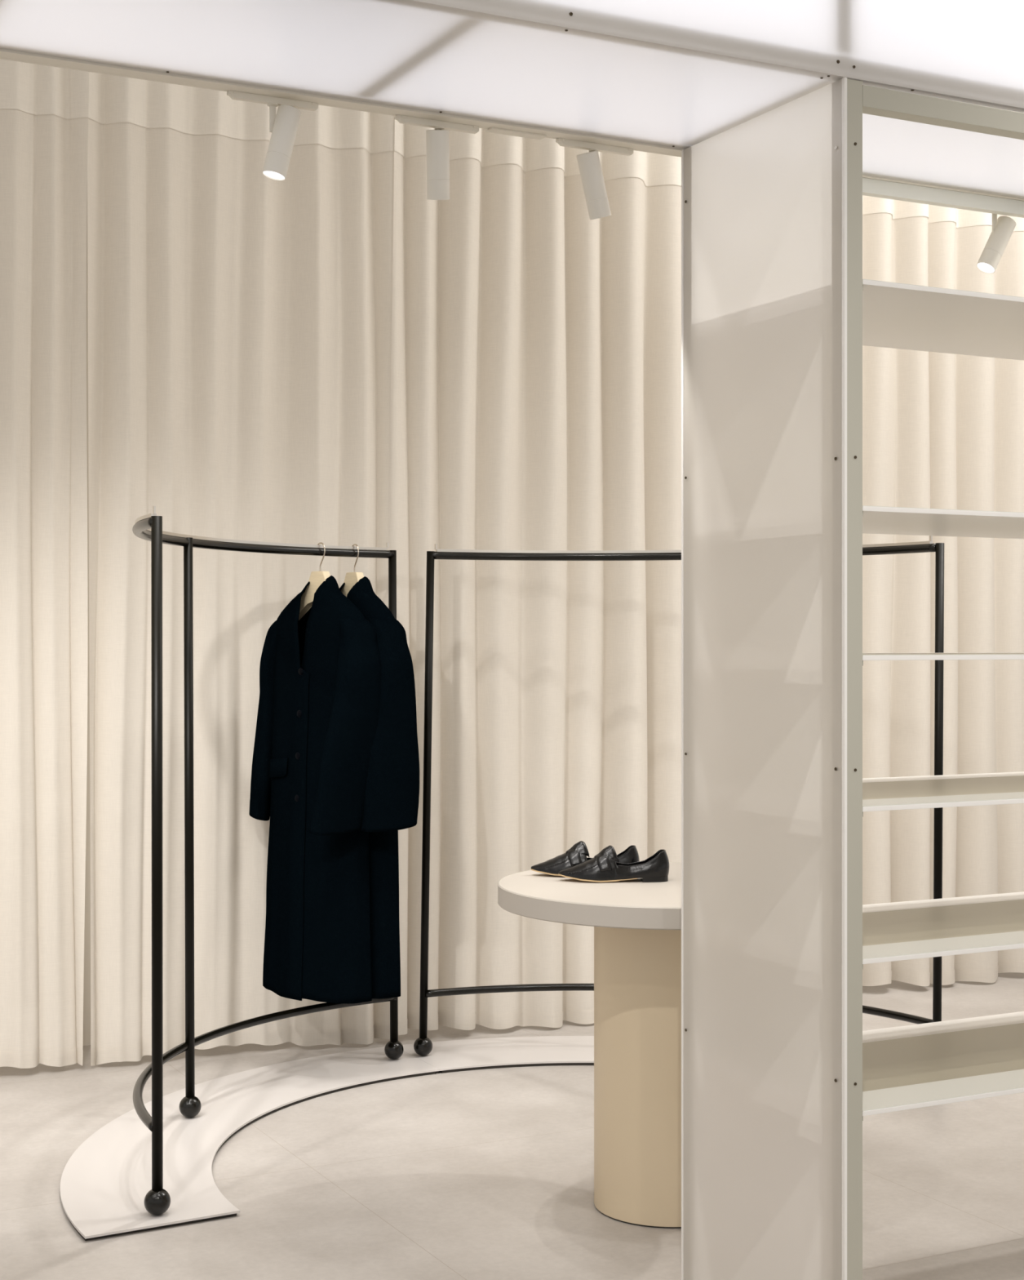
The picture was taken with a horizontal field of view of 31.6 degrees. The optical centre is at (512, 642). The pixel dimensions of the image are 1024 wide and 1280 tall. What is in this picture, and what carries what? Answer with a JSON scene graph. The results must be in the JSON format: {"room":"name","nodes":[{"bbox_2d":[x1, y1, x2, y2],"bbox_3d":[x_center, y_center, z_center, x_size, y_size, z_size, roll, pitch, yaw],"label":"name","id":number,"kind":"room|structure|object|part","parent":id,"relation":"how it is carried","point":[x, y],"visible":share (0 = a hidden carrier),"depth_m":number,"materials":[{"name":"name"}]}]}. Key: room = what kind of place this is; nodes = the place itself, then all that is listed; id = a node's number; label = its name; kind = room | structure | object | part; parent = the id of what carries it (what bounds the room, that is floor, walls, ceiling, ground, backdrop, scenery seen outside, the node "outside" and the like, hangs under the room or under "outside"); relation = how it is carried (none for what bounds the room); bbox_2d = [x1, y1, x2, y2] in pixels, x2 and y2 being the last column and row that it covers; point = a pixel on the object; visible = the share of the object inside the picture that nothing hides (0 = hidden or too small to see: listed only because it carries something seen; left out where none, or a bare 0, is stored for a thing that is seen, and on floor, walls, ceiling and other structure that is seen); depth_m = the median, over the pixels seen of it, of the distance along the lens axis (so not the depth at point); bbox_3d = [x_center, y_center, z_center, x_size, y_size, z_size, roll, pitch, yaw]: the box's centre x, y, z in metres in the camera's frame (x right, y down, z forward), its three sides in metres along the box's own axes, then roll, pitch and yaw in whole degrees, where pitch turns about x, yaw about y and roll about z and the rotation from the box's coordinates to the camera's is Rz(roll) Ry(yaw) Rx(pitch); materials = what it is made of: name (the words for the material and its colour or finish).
{"room":"clothing store","nodes":[
{"label":"clothing store","id":0,"kind":"room"},
{"bbox_2d":[83,214,90,1045],"bbox_3d":[-0.569,-0.600,6.055,11.500,3.700,0.100,0,0,-27],"label":"wall","id":1,"kind":"structure","parent":0,"point":[86,980],"depth_m":5.62,"materials":[{"name":"white paint"}]},
{"bbox_2d":[0,972,1023,1279],"bbox_3d":[1.298,1.275,2.404,11.500,0.050,8.100,0,0,-27],"label":"floor","id":2,"kind":"structure","parent":0,"point":[481,1174],"depth_m":4.20,"materials":[{"name":"beige concrete"}]},
{"bbox_2d":[60,506,439,1240],"bbox_3d":[-0.706,0.477,4.681,0.636,1.546,1.857,0,0,16],"label":"clothes rack","id":3,"kind":"object","parent":2,"relation":"on","point":[148,1168],"visible":1,"depth_m":4.55,"materials":[{"name":"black metal"}]},
{"bbox_3d":[-0.767,0.457,3.912,0.025,1.460,0.025,0,0,-27],"label":"post","id":4,"kind":"part","parent":3,"relation":"part of","materials":[{"name":"black metal"}]},
{"bbox_3d":[-0.841,0.457,4.713,0.029,1.460,0.023,0,0,-5],"label":"post","id":5,"kind":"part","parent":3,"relation":"part of","materials":[{"name":"black metal"}]},
{"bbox_3d":[-0.706,1.239,4.681,0.636,0.005,1.857,0,0,16],"label":"plate","id":6,"kind":"part","parent":3,"relation":"part of","materials":[{"name":"white metal"}]},
{"bbox_3d":[-0.706,-0.262,4.675,0.318,0.024,1.524,0,0,16],"label":"rail","id":7,"kind":"part","parent":3,"relation":"part of","materials":[{"name":"black metal"}]},
{"bbox_3d":[-0.703,1.050,4.678,0.319,0.022,1.529,0,0,16],"label":"rail","id":8,"kind":"part","parent":3,"relation":"part of","materials":[{"name":"black metal"}]},
{"bbox_2d":[298,542,330,620],"bbox_3d":[-0.552,-0.169,5.207,0.025,0.239,0.299,0,0,-44],"label":"hanger","id":9,"kind":"object","parent":3,"relation":"hanging from","point":[317,578],"visible":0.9,"depth_m":5.21,"materials":[{"name":"brown wood"}]},
{"bbox_2d":[248,575,381,1004],"bbox_3d":[-0.577,0.409,5.220,0.232,1.204,0.583,0,0,-29],"label":"coat","id":10,"kind":"object","parent":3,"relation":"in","point":[317,717],"visible":0.98,"depth_m":5.10,"materials":[{"name":"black fabric"}]},
{"bbox_2d":[341,543,364,596],"bbox_3d":[-0.460,-0.169,5.286,0.025,0.239,0.299,0,0,-38],"label":"hanger","id":11,"kind":"object","parent":3,"relation":"hanging from","point":[351,579],"visible":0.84,"depth_m":5.28,"materials":[{"name":"brown wood"}]},
{"bbox_2d":[339,576,419,999],"bbox_3d":[-0.491,0.409,5.291,0.215,1.204,0.602,0,0,-38],"label":"coat","id":12,"kind":"object","parent":11,"relation":"hanging from","point":[392,794],"visible":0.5,"depth_m":5.09,"materials":[{"name":"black fabric"}]},
{"bbox_3d":[-0.352,0.457,5.366,0.023,1.460,0.033,0,0,26],"label":"post","id":13,"kind":"part","parent":3,"relation":"part of","materials":[{"name":"black metal"}]},
{"bbox_2d":[497,862,681,1228],"bbox_3d":[0.345,0.891,4.020,0.753,0.717,0.753,0,0,-27],"label":"round table","id":14,"kind":"object","parent":2,"relation":"on","point":[637,924],"visible":0.53,"depth_m":3.87,"materials":[{"name":"beige paint"}]},
{"bbox_2d":[531,840,639,875],"bbox_3d":[0.167,0.493,4.140,0.248,0.079,0.082,0,0,8],"label":"loafer","id":15,"kind":"object","parent":14,"relation":"on","point":[578,854],"visible":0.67,"depth_m":4.12,"materials":[{"name":"black leather"}]},
{"bbox_2d":[559,845,669,882],"bbox_3d":[0.228,0.493,4.057,0.248,0.079,0.082,0,0,-6],"label":"loafer","id":16,"kind":"object","parent":14,"relation":"on","point":[603,867],"visible":1,"depth_m":4.03,"materials":[{"name":"black leather"}]},
{"bbox_2d":[402,535,944,1073],"bbox_3d":[0.504,0.477,5.342,1.785,1.546,0.609,0,0,17],"label":"clothes rack","id":17,"kind":"object","parent":2,"relation":"on","point":[455,1055],"visible":0.43,"depth_m":5.41,"materials":[{"name":"black metal"}]},
{"bbox_3d":[-0.255,0.457,5.417,0.046,1.460,0.024,0,0,-1],"label":"post","id":18,"kind":"part","parent":17,"relation":"part of","materials":[{"name":"black metal"}]},
{"bbox_3d":[0.504,1.239,5.342,1.785,0.005,0.609,0,0,17],"label":"plate","id":19,"kind":"part","parent":17,"relation":"part of","materials":[{"name":"white metal"}]},
{"bbox_3d":[0.497,1.050,5.331,1.508,0.022,0.309,0,0,17],"label":"rail","id":20,"kind":"part","parent":17,"relation":"part of","materials":[{"name":"black"}]},
{"bbox_3d":[0.506,-0.262,5.330,1.499,0.024,0.306,0,0,18],"label":"rail","id":21,"kind":"part","parent":17,"relation":"part of","materials":[{"name":"black metal"}]},
{"bbox_3d":[1.171,0.457,4.970,0.033,1.460,0.024,0,0,33],"label":"post","id":22,"kind":"part","parent":17,"relation":"part of","materials":[{"name":"black metal"}]},
{"bbox_2d":[681,76,1023,1279],"bbox_3d":[1.230,0.151,3.670,1.785,2.197,0.529,0,0,-27],"label":"shelving unit","id":23,"kind":"object","parent":2,"relation":"on","point":[781,1074],"visible":1,"depth_m":3.24,"materials":[{"name":"plastic"}]},
{"bbox_2d":[0,0,1023,274],"bbox_3d":[0.261,-1.361,3.214,5.043,1.141,0.601,0,0,-27],"label":"light canopy","id":24,"kind":"object","parent":23,"relation":"attached to","point":[661,77],"depth_m":3.04,"materials":[{"name":"plastic"}]},
{"bbox_3d":[-0.455,-0.950,2.797,0.671,0.001,0.505,0,0,-27],"label":"underside panel","id":25,"kind":"part","parent":24,"relation":"part of","materials":[{"name":"white plastic"}]},
{"bbox_3d":[-0.412,-0.876,3.135,0.163,0.145,0.042,0,0,-27],"label":"track spotlight","id":26,"kind":"part","parent":24,"relation":"part of","materials":[{"name":"white metal"}]},
{"bbox_3d":[-0.415,-0.909,3.141,0.011,0.046,0.004,0,0,-27],"label":"stem","id":27,"kind":"part","parent":24,"relation":"part of","materials":[{"name":"beige paint"}]},
{"bbox_3d":[-0.136,-0.876,3.285,0.065,0.145,0.158,0,0,44],"label":"track spotlight","id":28,"kind":"part","parent":24,"relation":"part of","materials":[{"name":"white metal"}]},
{"bbox_3d":[-0.340,-1.435,2.572,0.671,0.970,0.001,0,0,-27],"label":"panel","id":29,"kind":"part","parent":24,"relation":"part of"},
{"bbox_2d":[486,127,546,139],"bbox_3d":[0.008,-0.944,3.356,0.114,0.004,0.024,0,0,-27],"label":"connector","id":30,"kind":"object","parent":24,"relation":"attached to","point":[493,130],"visible":1,"depth_m":3.35,"materials":[{"name":"beige paint"}]},
{"bbox_3d":[0.157,-0.876,3.435,0.162,0.145,0.048,0,0,-40],"label":"track spotlight","id":31,"kind":"part","parent":24,"relation":"part of","materials":[{"name":"white metal"}]},
{"bbox_3d":[0.143,-0.950,3.103,0.671,0.001,0.505,0,0,-27],"label":"underside panel","id":32,"kind":"part","parent":24,"relation":"part of","materials":[{"name":"white plastic"}]},
{"bbox_3d":[0.258,-1.435,2.878,0.671,0.970,0.001,0,0,-27],"label":"panel","id":33,"kind":"part","parent":24,"relation":"part of","materials":[{"name":"white plastic"}]},
{"bbox_3d":[0.965,-0.950,3.523,1.175,0.001,0.505,0,0,-27],"label":"underside panel","id":34,"kind":"part","parent":24,"relation":"part of","materials":[{"name":"white plastic"}]},
{"bbox_3d":[1.079,-1.435,3.298,1.175,0.970,0.001,0,0,-27],"label":"panel","id":35,"kind":"part","parent":24,"relation":"part of","materials":[{"name":"white plastic"}]},
{"bbox_3d":[1.036,-0.901,3.883,0.011,0.060,0.004,0,0,-27],"label":"stem","id":36,"kind":"part","parent":24,"relation":"part of","materials":[{"name":"beige paint"}]},
{"bbox_3d":[1.014,-0.870,3.870,0.163,0.158,0.042,0,0,-27],"label":"track spotlight","id":37,"kind":"part","parent":24,"relation":"part of","materials":[{"name":"white metal"}]},
{"bbox_3d":[0.442,0.151,3.256,0.001,2.197,0.505,0,0,-27],"label":"panel","id":38,"kind":"part","parent":23,"relation":"part of","materials":[{"name":"white plastic"}]},
{"bbox_3d":[0.568,0.152,3.057,0.034,2.196,0.036,0,0,-27],"label":"post","id":39,"kind":"part","parent":23,"relation":"part of","materials":[{"name":"beige metal"}]},
{"bbox_3d":[1.236,0.794,3.661,1.706,0.008,0.505,0,0,-27],"label":"shelf","id":40,"kind":"part","parent":23,"relation":"part of","materials":[{"name":"white plastic"}]},
{"bbox_3d":[1.236,0.538,3.661,1.706,0.008,0.505,0,0,-27],"label":"shelf","id":41,"kind":"part","parent":23,"relation":"part of","materials":[{"name":"white plastic"}]},
{"bbox_3d":[1.236,0.281,3.661,1.706,0.008,0.505,0,0,-27],"label":"shelf","id":42,"kind":"part","parent":23,"relation":"part of","materials":[{"name":"white plastic"}]},
{"bbox_3d":[1.236,0.026,3.661,1.706,0.008,0.505,0,0,-27],"label":"shelf","id":43,"kind":"part","parent":23,"relation":"part of","materials":[{"name":"white plastic"}]},
{"bbox_3d":[1.236,-0.226,3.661,1.706,0.008,0.505,0,0,-27],"label":"shelf","id":44,"kind":"part","parent":23,"relation":"part of","materials":[{"name":"white plastic"}]},
{"bbox_3d":[1.236,-0.608,3.661,1.706,0.008,0.505,0,0,-27],"label":"shelf","id":45,"kind":"part","parent":23,"relation":"part of","materials":[{"name":"white plastic"}]},
{"bbox_3d":[1.275,-2.475,2.449,11.500,0.050,8.200,0,0,-27],"label":"ceiling","id":46,"kind":"structure","parent":0,"visible":0},
{"bbox_2d":[0,58,89,1068],"bbox_3d":[-2.369,-0.552,4.740,2.522,3.595,0.089,0,0,-25],"label":"curtain","id":47,"kind":"object","parent":46,"relation":"hanging from","point":[44,109],"visible":0.85,"depth_m":5.23,"materials":[{"name":"beige fabric"}]},
{"bbox_2d":[87,71,394,1066],"bbox_3d":[-0.811,-0.553,5.473,0.945,3.594,0.090,0,0,-24],"label":"curtain","id":48,"kind":"object","parent":46,"relation":"hanging from","point":[240,317],"visible":0.69,"depth_m":5.44,"materials":[{"name":"beige fabric"}]},
{"bbox_2d":[388,115,681,1035],"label":"curtain","id":49,"kind":"object","parent":46,"relation":"hanging from","point":[535,395],"depth_m":5.82,"materials":[{"name":"beige fabric"}]},
{"bbox_2d":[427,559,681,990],"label":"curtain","id":50,"kind":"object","parent":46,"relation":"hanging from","point":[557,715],"depth_m":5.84,"materials":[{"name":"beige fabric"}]},
{"bbox_2d":[862,195,1023,297],"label":"curtain","id":51,"kind":"object","parent":46,"relation":"hanging from","point":[908,242],"depth_m":6.56,"materials":[{"name":"beige fabric"}]},
{"bbox_2d":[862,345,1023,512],"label":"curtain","id":52,"kind":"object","parent":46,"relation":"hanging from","point":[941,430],"depth_m":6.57,"materials":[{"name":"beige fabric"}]}
]}

